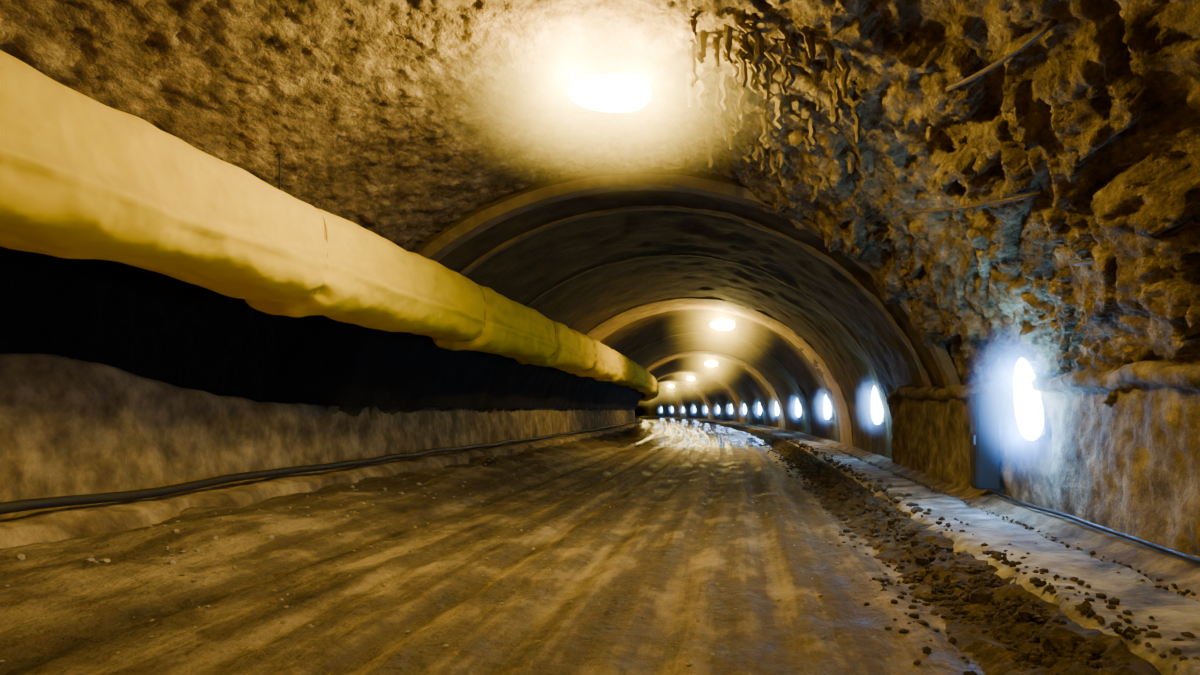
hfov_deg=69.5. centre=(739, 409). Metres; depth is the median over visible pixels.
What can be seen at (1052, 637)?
rock
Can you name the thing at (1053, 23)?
bar
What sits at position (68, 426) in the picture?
wall
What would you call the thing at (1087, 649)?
rubble
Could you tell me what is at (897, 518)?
rock
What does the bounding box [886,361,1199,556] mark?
wall
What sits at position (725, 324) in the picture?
floodlight
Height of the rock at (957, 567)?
0.121 m
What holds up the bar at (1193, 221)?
attached to the ceiling
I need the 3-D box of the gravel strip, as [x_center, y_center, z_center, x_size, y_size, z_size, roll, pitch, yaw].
[-1.295,1.685,60.000,8.316,0.350,120.000,0,0,0]
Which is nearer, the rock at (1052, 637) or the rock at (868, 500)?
the rock at (1052, 637)
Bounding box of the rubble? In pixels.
[760,437,1199,674]
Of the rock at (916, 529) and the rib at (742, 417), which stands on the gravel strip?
the rock at (916, 529)
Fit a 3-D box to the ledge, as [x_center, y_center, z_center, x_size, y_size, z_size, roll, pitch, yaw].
[-14.671,1.651,117.500,38.091,0.538,245.000,0,0,0]
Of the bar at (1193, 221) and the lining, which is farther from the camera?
the lining
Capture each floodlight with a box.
[568,61,652,112]
[686,374,694,380]
[704,361,717,366]
[710,312,734,330]
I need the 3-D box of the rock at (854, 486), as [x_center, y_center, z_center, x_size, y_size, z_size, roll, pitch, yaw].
[2.292,1.601,16.973,0.238,0.194,0.249,0,0,35]
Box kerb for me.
[0,418,641,547]
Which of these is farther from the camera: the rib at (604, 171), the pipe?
the rib at (604, 171)
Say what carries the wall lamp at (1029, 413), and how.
attached to the wall at (1131, 466)
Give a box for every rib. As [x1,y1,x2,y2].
[324,174,960,413]
[369,205,931,419]
[415,165,961,384]
[458,254,891,423]
[536,297,852,445]
[592,332,811,434]
[617,350,785,428]
[633,370,745,421]
[658,380,714,418]
[659,387,686,416]
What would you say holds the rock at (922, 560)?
on the gravel strip
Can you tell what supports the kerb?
on the floor
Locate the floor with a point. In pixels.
(88, 609)
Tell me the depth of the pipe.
9.47 m
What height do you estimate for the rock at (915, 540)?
0.168 m
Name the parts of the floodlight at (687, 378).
lamp glass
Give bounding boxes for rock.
[849,485,862,490]
[863,495,874,506]
[894,515,905,522]
[909,527,924,536]
[911,536,921,546]
[915,556,929,565]
[955,565,969,571]
[969,588,992,603]
[1016,604,1034,622]
[1038,626,1077,650]
[1114,670,1142,674]
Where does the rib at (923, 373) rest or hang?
attached to the lining
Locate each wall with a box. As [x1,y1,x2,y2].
[0,353,634,517]
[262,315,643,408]
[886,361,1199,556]
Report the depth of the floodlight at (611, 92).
11.28 m
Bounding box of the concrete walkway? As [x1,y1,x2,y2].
[636,416,1199,674]
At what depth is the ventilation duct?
9.14 m
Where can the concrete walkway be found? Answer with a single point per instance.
(1173, 614)
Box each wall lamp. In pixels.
[758,403,761,414]
[775,402,779,415]
[796,399,800,416]
[824,395,831,418]
[871,386,883,423]
[1013,358,1046,440]
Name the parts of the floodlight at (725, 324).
lamp glass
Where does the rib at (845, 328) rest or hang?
attached to the lining
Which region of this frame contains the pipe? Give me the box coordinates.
[991,490,1199,563]
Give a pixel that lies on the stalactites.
(763, 62)
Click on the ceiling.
(397, 120)
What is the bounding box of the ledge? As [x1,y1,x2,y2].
[635,415,1199,601]
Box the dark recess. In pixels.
[0,246,298,402]
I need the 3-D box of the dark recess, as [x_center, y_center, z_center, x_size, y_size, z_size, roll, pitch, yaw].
[-8.095,-0.426,6.050,1.388,3.403,22.101,0,0,0]
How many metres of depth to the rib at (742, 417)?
98.64 m
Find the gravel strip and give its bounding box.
[704,421,1160,674]
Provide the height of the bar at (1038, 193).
0.599 m
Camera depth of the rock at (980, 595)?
7.35 m
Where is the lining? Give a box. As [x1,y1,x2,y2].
[339,190,944,458]
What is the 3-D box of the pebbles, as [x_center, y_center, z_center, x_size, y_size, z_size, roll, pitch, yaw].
[-2.746,1.586,15.257,8.725,0.615,25.483,0,0,0]
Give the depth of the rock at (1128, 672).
4.99 m
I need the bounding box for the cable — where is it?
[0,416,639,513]
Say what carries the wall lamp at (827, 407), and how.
attached to the lining
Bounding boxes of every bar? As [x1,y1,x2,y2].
[906,190,1043,212]
[945,19,1058,90]
[1074,218,1196,265]
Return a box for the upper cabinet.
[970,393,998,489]
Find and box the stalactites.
[686,8,859,196]
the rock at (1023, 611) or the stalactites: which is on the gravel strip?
the rock at (1023, 611)
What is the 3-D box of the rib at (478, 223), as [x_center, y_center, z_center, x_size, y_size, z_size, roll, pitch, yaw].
[-1.905,-1.376,16.975,13.227,6.566,0.450,0,0,0]
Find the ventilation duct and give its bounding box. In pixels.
[0,50,658,401]
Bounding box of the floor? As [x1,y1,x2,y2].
[0,417,985,674]
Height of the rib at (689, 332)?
6.466 m
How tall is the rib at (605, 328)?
6.496 m
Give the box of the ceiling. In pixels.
[0,0,1199,407]
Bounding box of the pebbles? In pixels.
[0,453,896,673]

